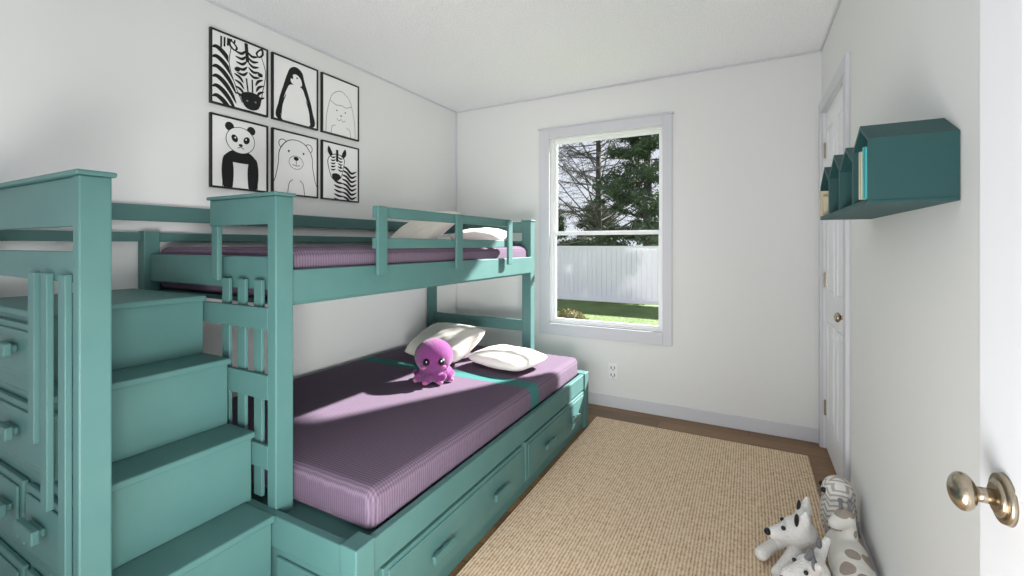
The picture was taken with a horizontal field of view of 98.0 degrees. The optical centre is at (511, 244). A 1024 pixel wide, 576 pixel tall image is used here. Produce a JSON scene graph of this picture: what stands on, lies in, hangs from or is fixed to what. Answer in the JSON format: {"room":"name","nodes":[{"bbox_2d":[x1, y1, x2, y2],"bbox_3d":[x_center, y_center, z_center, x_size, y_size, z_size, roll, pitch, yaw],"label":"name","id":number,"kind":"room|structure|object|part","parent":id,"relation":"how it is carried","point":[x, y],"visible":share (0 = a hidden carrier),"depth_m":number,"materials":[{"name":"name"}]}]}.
{"room":"bedroom","nodes":[
{"label":"bedroom","id":0,"kind":"room"},
{"bbox_2d":[0,0,455,396],"bbox_3d":[-1.570,0.010,2.160,0.100,2.440,4.340,0,0,28],"label":"wall","id":1,"kind":"structure","parent":0,"point":[121,87],"depth_m":2.08,"materials":[{"name":"white paint"}]},
{"bbox_2d":[209,26,267,117],"bbox_3d":[-1.417,-0.888,2.320,0.018,0.372,0.298,0,0,28],"label":"picture frame","id":2,"kind":"object","parent":1,"relation":"attached to","point":[238,67],"visible":1,"depth_m":2.30,"materials":[{"name":"black"}]},
{"bbox_2d":[209,112,267,192],"bbox_3d":[-1.417,-0.470,2.320,0.017,0.368,0.298,0,0,28],"label":"picture frame","id":3,"kind":"object","parent":1,"relation":"attached to","point":[238,148],"visible":0.94,"depth_m":2.30,"materials":[{"name":"black"}]},
{"bbox_2d":[271,52,317,130],"bbox_3d":[-1.266,-0.888,2.604,0.017,0.372,0.298,0,0,28],"label":"picture frame","id":4,"kind":"object","parent":1,"relation":"attached to","point":[294,84],"visible":1,"depth_m":2.59,"materials":[{"name":"black"}]},
{"bbox_2d":[271,127,317,198],"bbox_3d":[-1.266,-0.470,2.604,0.017,0.368,0.298,0,0,28],"label":"picture frame","id":5,"kind":"object","parent":1,"relation":"attached to","point":[294,156],"visible":0.92,"depth_m":2.59,"materials":[{"name":"black"}]},
{"bbox_2d":[206,0,455,112],"bbox_3d":[-1.524,-1.204,2.130,0.010,0.012,4.330,0,0,28],"label":"trim","id":6,"kind":"structure","parent":1,"relation":"attached to","point":[210,1],"depth_m":2.72,"materials":[{"name":"white paint"}]},
{"bbox_2d":[320,72,358,141],"bbox_3d":[-1.113,-0.888,2.891,0.017,0.372,0.298,0,0,28],"label":"picture frame","id":7,"kind":"object","parent":1,"relation":"attached to","point":[339,99],"visible":1,"depth_m":2.88,"materials":[{"name":"black"}]},
{"bbox_2d":[320,140,358,202],"bbox_3d":[-1.113,-0.470,2.891,0.017,0.368,0.298,0,0,28],"label":"picture frame","id":8,"kind":"object","parent":1,"relation":"attached to","point":[339,163],"visible":1,"depth_m":2.87,"materials":[{"name":"black"}]},
{"bbox_2d":[213,0,837,111],"bbox_3d":[-0.283,-1.260,1.544,2.950,0.100,4.460,0,0,28],"label":"ceiling","id":9,"kind":"structure","parent":0,"point":[457,55],"depth_m":2.58,"materials":[{"name":"white paint"}]},
{"bbox_2d":[457,52,821,428],"bbox_3d":[0.735,0.010,3.460,2.950,2.440,0.120,0,0,28],"label":"wall","id":10,"kind":"structure","parent":0,"point":[745,138],"depth_m":3.05,"materials":[{"name":"white paint"}]},
{"bbox_2d":[456,113,456,313],"bbox_3d":[-0.504,-0.028,4.044,0.012,2.340,0.012,0,0,28],"label":"trim","id":11,"kind":"structure","parent":10,"relation":"attached to","point":[456,113],"depth_m":4.04,"materials":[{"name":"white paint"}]},
{"bbox_2d":[538,111,673,345],"bbox_3d":[0.705,-0.114,3.451,1.055,1.668,0.124,0,0,28],"label":"window","id":12,"kind":"structure","parent":10,"relation":"in","point":[658,123],"depth_m":3.42,"materials":[{"name":"white paint"}]},
{"bbox_3d":[0.720,0.258,3.451,0.850,0.725,0.020,0,0,28],"label":"sash","id":13,"kind":"part","parent":12,"relation":"part of","materials":[{"name":"white plastic"}]},
{"bbox_3d":[0.731,-0.468,3.473,0.850,0.765,0.020,0,0,28],"label":"sash","id":14,"kind":"part","parent":12,"relation":"part of","materials":[{"name":"white plastic"}]},
{"bbox_2d":[608,363,617,379],"bbox_3d":[0.764,0.956,3.370,0.074,0.119,0.012,0,0,28],"label":"wall outlet","id":15,"kind":"object","parent":10,"relation":"attached to","point":[612,367],"visible":1,"depth_m":3.37,"materials":[{"name":"white plastic"}]},
{"bbox_2d":[456,50,821,112],"bbox_3d":[0.705,-1.204,3.402,2.750,0.012,0.010,0,0,28],"label":"trim","id":16,"kind":"structure","parent":10,"relation":"attached to","point":[816,51],"depth_m":3.22,"materials":[{"name":"white paint"}]},
{"bbox_2d":[588,392,818,442],"bbox_3d":[0.709,1.186,3.398,2.737,0.088,0.013,0,0,28],"label":"baseboard","id":17,"kind":"structure","parent":10,"relation":"attached to","point":[791,431],"depth_m":3.05,"materials":[{"name":"white paint"}]},
{"bbox_2d":[448,403,836,575],"bbox_3d":[-0.063,1.280,1.426,3.450,0.100,4.460,0,0,28],"label":"floor","id":18,"kind":"structure","parent":0,"point":[822,466],"depth_m":2.81,"materials":[{"name":"brown wood"}]},
{"bbox_2d":[0,169,587,575],"bbox_3d":[-0.650,0.524,2.261,1.399,1.412,2.548,0,0,28],"label":"bunk bed","id":19,"kind":"object","parent":18,"relation":"on","point":[122,453],"visible":0.91,"depth_m":1.42,"materials":[{"name":"teal paint"}]},
{"bbox_3d":[-1.461,0.740,1.267,0.120,0.036,0.032,0,0,28],"label":"handle","id":20,"kind":"part","parent":19,"relation":"part of","materials":[{"name":"teal paint"}]},
{"bbox_3d":[-1.426,0.287,1.248,0.120,0.036,0.032,0,0,28],"label":"handle","id":21,"kind":"part","parent":19,"relation":"part of","materials":[{"name":"teal paint"}]},
{"bbox_3d":[-1.417,0.515,1.244,0.120,0.036,0.032,0,0,28],"label":"handle","id":22,"kind":"part","parent":19,"relation":"part of","materials":[{"name":"teal paint"}]},
{"bbox_3d":[-1.444,0.297,1.288,0.360,0.155,0.021,0,0,28],"label":"drawer","id":23,"kind":"part","parent":19,"relation":"part of","materials":[{"name":"teal paint"}]},
{"bbox_3d":[-1.510,1.035,1.323,0.330,0.270,0.021,0,0,28],"label":"drawer","id":24,"kind":"part","parent":19,"relation":"part of","materials":[{"name":"teal paint"}]},
{"bbox_3d":[-1.510,0.750,1.323,0.330,0.180,0.021,0,0,28],"label":"drawer","id":25,"kind":"part","parent":19,"relation":"part of","materials":[{"name":"teal paint"}]},
{"bbox_3d":[-1.409,0.525,1.270,0.520,0.170,0.021,0,0,28],"label":"drawer","id":26,"kind":"part","parent":19,"relation":"part of","materials":[{"name":"teal paint"}]},
{"bbox_3d":[-1.249,0.740,1.155,0.120,0.036,0.032,0,0,28],"label":"handle","id":27,"kind":"part","parent":19,"relation":"part of","materials":[{"name":"teal paint"}]},
{"bbox_3d":[-1.190,1.035,1.153,0.345,0.270,0.021,0,0,28],"label":"drawer","id":28,"kind":"part","parent":19,"relation":"part of","materials":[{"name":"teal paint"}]},
{"bbox_3d":[-1.434,0.052,1.278,0.928,0.075,0.020,0,0,28],"label":"rail","id":29,"kind":"part","parent":19,"relation":"part of","materials":[{"name":"teal paint"}]},
{"bbox_3d":[-1.208,0.750,1.163,0.305,0.180,0.021,0,0,28],"label":"drawer","id":30,"kind":"part","parent":19,"relation":"part of","materials":[{"name":"teal paint"}]},
{"bbox_3d":[-1.411,-0.111,1.282,0.975,0.131,0.078,0,0,28],"label":"handrail","id":31,"kind":"part","parent":19,"relation":"part of","materials":[{"name":"teal paint"}]},
{"bbox_3d":[-1.003,0.533,1.064,0.034,1.394,0.062,0,0,28],"label":"post","id":32,"kind":"part","parent":19,"relation":"part of","materials":[{"name":"teal paint"}]},
{"bbox_3d":[-1.582,0.585,1.940,0.055,1.290,0.060,0,0,28],"label":"post","id":33,"kind":"part","parent":19,"relation":"part of","materials":[{"name":"teal paint"}]},
{"bbox_3d":[-1.173,0.098,1.725,0.860,0.115,0.025,0,0,28],"label":"bed rail","id":34,"kind":"part","parent":19,"relation":"part of","materials":[{"name":"teal paint"}]},
{"bbox_3d":[-0.980,0.247,1.576,0.390,0.075,0.015,0,0,28],"label":"rail","id":35,"kind":"part","parent":19,"relation":"part of","materials":[{"name":"teal paint"}]},
{"bbox_3d":[-0.980,0.476,1.576,0.390,0.083,0.015,0,0,28],"label":"rail","id":36,"kind":"part","parent":19,"relation":"part of","materials":[{"name":"teal paint"}]},
{"bbox_3d":[-0.931,-0.023,1.579,0.403,0.306,0.079,0,0,28],"label":"handrail","id":37,"kind":"part","parent":19,"relation":"part of","materials":[{"name":"teal paint"}]},
{"bbox_3d":[-0.980,0.710,1.576,0.390,0.080,0.015,0,0,28],"label":"rail","id":38,"kind":"part","parent":19,"relation":"part of","materials":[{"name":"teal paint"}]},
{"bbox_3d":[-0.780,0.533,1.499,0.045,1.394,0.065,0,0,28],"label":"post","id":39,"kind":"part","parent":19,"relation":"part of","materials":[{"name":"teal paint"}]},
{"bbox_3d":[-1.043,0.918,1.591,1.325,0.100,0.030,0,0,28],"label":"bed rail","id":40,"kind":"part","parent":19,"relation":"part of","materials":[{"name":"teal paint"}]},
{"bbox_3d":[-0.639,1.087,1.366,0.250,0.185,0.012,0,0,28],"label":"panel","id":41,"kind":"part","parent":19,"relation":"part of","materials":[{"name":"teal paint"}]},
{"bbox_2d":[160,246,526,296],"bbox_3d":[-0.721,0.101,2.590,0.895,0.185,1.913,0,0,28],"label":"mattress","id":42,"kind":"object","parent":19,"relation":"on","point":[304,257],"visible":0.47,"depth_m":1.85,"materials":[{"name":"purple fabric"}]},
{"bbox_2d":[391,211,460,238],"bbox_3d":[-0.595,-0.115,3.035,0.462,0.244,0.346,0,0,41],"label":"pillow","id":43,"kind":"object","parent":42,"relation":"on","point":[415,229],"visible":0.56,"depth_m":2.89,"materials":[{"name":"beige fabric"}]},
{"bbox_2d":[450,228,506,239],"bbox_3d":[-0.216,-0.059,3.173,0.390,0.130,0.352,0,0,28],"label":"pillow","id":44,"kind":"object","parent":42,"relation":"on","point":[476,233],"visible":0.54,"depth_m":3.03,"materials":[{"name":"white fabric"}]},
{"bbox_3d":[-0.448,1.044,1.290,0.067,0.372,0.072,0,0,28],"label":"corner post","id":45,"kind":"part","parent":19,"relation":"part of","materials":[{"name":"teal paint"}]},
{"bbox_2d":[232,345,576,529],"bbox_3d":[-0.555,0.829,2.495,1.287,0.138,1.885,0,0,28],"label":"mattress","id":46,"kind":"object","parent":19,"relation":"on","point":[369,439],"visible":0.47,"depth_m":1.93,"materials":[{"name":"purple fabric"}]},
{"bbox_2d":[413,338,453,384],"bbox_3d":[-0.439,0.641,2.498,0.235,0.230,0.236,0,0,28],"label":"octopus","id":47,"kind":"object","parent":46,"relation":"on","point":[433,357],"visible":1,"depth_m":2.42,"materials":[{"name":"purple fabric"}]},
{"bbox_2d":[405,322,484,362],"bbox_3d":[-0.457,0.652,3.018,0.520,0.200,0.333,0,0,36],"label":"pillow","id":48,"kind":"object","parent":46,"relation":"on","point":[462,339],"visible":0.77,"depth_m":2.97,"materials":[{"name":"beige fabric"}]},
{"bbox_2d":[468,344,546,370],"bbox_3d":[-0.029,0.703,2.790,0.440,0.108,0.340,0,0,40],"label":"pillow","id":49,"kind":"object","parent":46,"relation":"on","point":[502,357],"visible":1,"depth_m":2.69,"materials":[{"name":"white fabric"}]},
{"bbox_3d":[-0.316,0.142,2.365,0.022,0.115,1.900,0,0,28],"label":"bed rail","id":50,"kind":"part","parent":19,"relation":"part of","materials":[{"name":"teal paint"}]},
{"bbox_3d":[-0.660,0.530,3.669,0.060,1.400,0.060,0,0,28],"label":"post","id":51,"kind":"part","parent":19,"relation":"part of","materials":[{"name":"teal paint"}]},
{"bbox_3d":[-0.243,1.075,1.569,0.030,0.028,0.124,0,0,28],"label":"handle","id":52,"kind":"part","parent":19,"relation":"part of","materials":[{"name":"teal paint"}]},
{"bbox_3d":[-0.175,1.074,1.755,0.024,0.192,0.935,0,0,28],"label":"drawer","id":53,"kind":"part","parent":19,"relation":"part of","materials":[{"name":"teal paint"}]},
{"bbox_3d":[0.025,0.918,2.156,0.030,0.100,2.030,0,0,28],"label":"bed rail","id":54,"kind":"part","parent":19,"relation":"part of","materials":[{"name":"teal paint"}]},
{"bbox_3d":[-0.272,0.590,3.460,0.820,0.080,0.025,0,0,28],"label":"headboard rail","id":55,"kind":"part","parent":19,"relation":"part of","materials":[{"name":"teal paint"}]},
{"bbox_3d":[-0.272,-0.130,3.460,0.820,0.080,0.025,0,0,28],"label":"headboard rail","id":56,"kind":"part","parent":19,"relation":"part of","materials":[{"name":"teal paint"}]},
{"bbox_3d":[-0.045,1.075,1.940,0.030,0.028,0.124,0,0,28],"label":"handle","id":57,"kind":"part","parent":19,"relation":"part of","materials":[{"name":"teal paint"}]},
{"bbox_3d":[-0.272,-0.005,3.460,0.820,0.050,0.025,0,0,28],"label":"headboard rail","id":58,"kind":"part","parent":19,"relation":"part of","materials":[{"name":"teal paint"}]},
{"bbox_3d":[0.119,0.524,3.249,0.080,1.412,0.080,0,0,28],"label":"post","id":59,"kind":"part","parent":19,"relation":"part of","materials":[{"name":"teal paint"}]},
{"bbox_3d":[0.207,1.075,2.414,0.030,0.028,0.124,0,0,28],"label":"handle","id":60,"kind":"part","parent":19,"relation":"part of","materials":[{"name":"teal paint"}]},
{"bbox_3d":[0.269,1.074,2.589,0.024,0.192,0.875,0,0,28],"label":"drawer","id":61,"kind":"part","parent":19,"relation":"part of","materials":[{"name":"teal paint"}]},
{"bbox_3d":[0.392,1.075,2.762,0.030,0.028,0.124,0,0,28],"label":"handle","id":62,"kind":"part","parent":19,"relation":"part of","materials":[{"name":"teal paint"}]},
{"bbox_3d":[0.472,1.047,3.032,0.077,0.366,0.077,0,0,28],"label":"corner post","id":63,"kind":"part","parent":19,"relation":"part of","materials":[{"name":"teal paint"}]},
{"bbox_2d":[456,417,831,575],"bbox_3d":[0.460,1.224,1.556,1.260,0.010,2.980,0,0,28],"label":"jute rug","id":64,"kind":"object","parent":18,"relation":"on","point":[625,498],"visible":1,"depth_m":2.05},
{"bbox_2d":[755,496,818,575],"bbox_3d":[1.075,1.097,1.711,0.328,0.239,0.168,0,0,-29],"label":"plush dog","id":65,"kind":"object","parent":64,"relation":"on","point":[796,532],"visible":0.84,"depth_m":1.66,"materials":[{"name":"white fabric"}]},
{"bbox_2d":[780,536,830,575],"bbox_3d":[0.947,1.104,1.461,0.241,0.225,0.339,0,0,28],"label":"stuffed animal","id":66,"kind":"object","parent":64,"relation":"on","point":[812,563],"visible":1,"depth_m":1.46,"materials":[{"name":"white fabric"}]},
{"bbox_2d":[816,475,857,532],"bbox_3d":[1.329,1.080,1.813,0.146,0.270,0.138,0,0,-24],"label":"stuffed animal","id":67,"kind":"object","parent":18,"relation":"on","point":[833,487],"visible":0.62,"depth_m":1.78,"materials":[{"name":"grey fabric"}]},
{"bbox_2d":[825,498,875,575],"bbox_3d":[1.139,1.074,1.462,0.137,0.278,0.580,0,0,28],"label":"giraffe","id":68,"kind":"object","parent":18,"relation":"on","point":[847,555],"visible":0.97,"depth_m":1.58,"materials":[{"name":"grey fabric"}]},
{"bbox_2d":[822,0,979,575],"bbox_3d":[0.947,0.010,0.822,0.100,2.440,4.340,0,0,28],"label":"wall","id":69,"kind":"structure","parent":0,"point":[915,274],"depth_m":1.19,"materials":[{"name":"white paint"}]},
{"bbox_2d":[820,0,840,50],"bbox_3d":[0.896,-1.204,0.843,0.010,0.012,4.330,0,0,28],"label":"trim","id":70,"kind":"structure","parent":69,"relation":"attached to","point":[838,2],"depth_m":2.41,"materials":[{"name":"white paint"}]},
{"bbox_2d":[824,85,842,476],"bbox_3d":[1.715,0.211,2.367,0.087,2.014,0.744,0,0,28],"label":"door","id":71,"kind":"structure","parent":69,"relation":"in","point":[833,276],"depth_m":2.41,"materials":[{"name":"white paint"}]},
{"bbox_3d":[1.561,0.345,2.114,0.052,0.064,0.064,0,0,28],"label":"knob","id":72,"kind":"part","parent":71,"relation":"part of","materials":[{"name":"gold metal"}]},
{"bbox_2d":[819,52,849,482],"bbox_3d":[1.702,0.185,2.367,0.018,2.090,0.862,0,0,28],"label":"trim","id":73,"kind":"structure","parent":69,"relation":"attached to","point":[843,71],"depth_m":2.03,"materials":[{"name":"white paint"}]},
{"bbox_2d":[857,523,878,575],"bbox_3d":[0.689,1.186,0.458,0.013,0.088,3.455,0,0,28],"label":"baseboard","id":74,"kind":"structure","parent":69,"relation":"attached to","point":[860,534],"depth_m":1.69,"materials":[{"name":"white paint"}]},
{"bbox_2d":[820,118,959,219],"bbox_3d":[1.068,-0.194,1.326,0.156,0.198,0.775,0,0,28],"label":"shelf","id":75,"kind":"object","parent":69,"relation":"attached to","point":[912,165],"visible":0.98,"depth_m":1.00,"materials":[{"name":"teal paint"}]},
{"bbox_2d":[820,191,827,215],"bbox_3d":[1.215,-0.155,1.649,0.122,0.094,0.012,0,0,28],"label":"book","id":76,"kind":"object","parent":75,"relation":"in","point":[822,193],"visible":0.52,"depth_m":1.67,"materials":[{"name":"beige paper"}]},
{"bbox_2d":[822,196,827,215],"bbox_3d":[1.206,-0.144,1.627,0.118,0.072,0.010,0,0,28],"label":"book","id":77,"kind":"object","parent":75,"relation":"in","point":[824,198],"visible":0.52,"depth_m":1.65,"materials":[{"name":"beige paper"}]},
{"bbox_2d":[859,152,864,199],"bbox_3d":[0.881,-0.164,1.026,0.128,0.112,0.014,0,0,28],"label":"book","id":78,"kind":"object","parent":75,"relation":"in","point":[860,153],"visible":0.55,"depth_m":1.05,"materials":[{"name":"beige paper"}]},
{"bbox_2d":[862,147,866,198],"bbox_3d":[0.875,-0.168,1.012,0.124,0.120,0.012,0,0,28],"label":"book","id":79,"kind":"object","parent":75,"relation":"in","point":[864,149],"visible":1,"depth_m":1.03,"materials":[{"name":"teal paper"}]},
{"bbox_2d":[946,0,1023,575],"bbox_3d":[0.428,0.209,0.251,0.086,2.018,0.765,0,0,28],"label":"door","id":80,"kind":"structure","parent":69,"relation":"in","point":[1000,493],"depth_m":0.53,"materials":[{"name":"white paint"}]},
{"bbox_3d":[0.560,0.300,0.537,0.051,0.059,0.059,0,0,28],"label":"knob","id":81,"kind":"part","parent":80,"relation":"part of","materials":[{"name":"gold metal"}]},
{"label":"outside","id":82,"kind":"structure","parent":0,"visible":0},
{"bbox_2d":[557,299,657,325],"bbox_3d":[21.971,1.880,41.322,120.000,0.100,86.400,0,0,28],"label":"lawn","id":83,"kind":"structure","parent":82,"point":[645,314],"depth_m":12.43,"materials":[{"name":"green plant"}]},
{"bbox_2d":[557,201,574,245],"bbox_3d":[3.289,-1.108,37.821,4.929,5.877,4.978,0,0,-5],"label":"pine tree","id":84,"kind":"object","parent":83,"relation":"on","point":[561,225],"visible":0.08,"depth_m":37.27,"materials":[{"name":"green plant"}]},
{"bbox_2d":[557,308,588,319],"bbox_3d":[1.163,1.488,9.117,0.850,0.418,0.834,0,0,28],"label":"shrub","id":85,"kind":"object","parent":83,"relation":"on","point":[569,313],"visible":0.45,"depth_m":9.02,"materials":[{"name":"green plant"}]},
{"bbox_2d":[558,199,631,245],"bbox_3d":[6.372,-0.860,33.561,5.986,5.380,5.450,0,0,28],"label":"pine tree","id":86,"kind":"object","parent":83,"relation":"on","point":[591,213],"visible":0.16,"depth_m":32.62,"materials":[{"name":"grey plant"}]},
{"bbox_2d":[557,246,657,304],"bbox_3d":[2.969,0.905,13.944,20.150,1.750,0.050,0,0,28],"label":"privacy fence","id":87,"kind":"object","parent":83,"relation":"on","point":[618,274],"visible":0.1,"depth_m":13.90,"materials":[{"name":"white plastic"}]},
{"bbox_2d":[557,139,658,245],"bbox_3d":[4.345,-4.132,21.918,9.219,11.924,8.789,0,0,28],"label":"pine tree","id":88,"kind":"object","parent":83,"relation":"on","point":[581,174],"visible":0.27,"depth_m":21.93,"materials":[{"name":"grey plant"}]},
{"bbox_2d":[577,134,658,245],"bbox_3d":[5.040,-3.451,16.616,4.802,10.561,4.460,0,0,-29],"label":"pine tree","id":89,"kind":"object","parent":83,"relation":"on","point":[627,192],"visible":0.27,"depth_m":16.11,"materials":[{"name":"green plant"}]}
]}

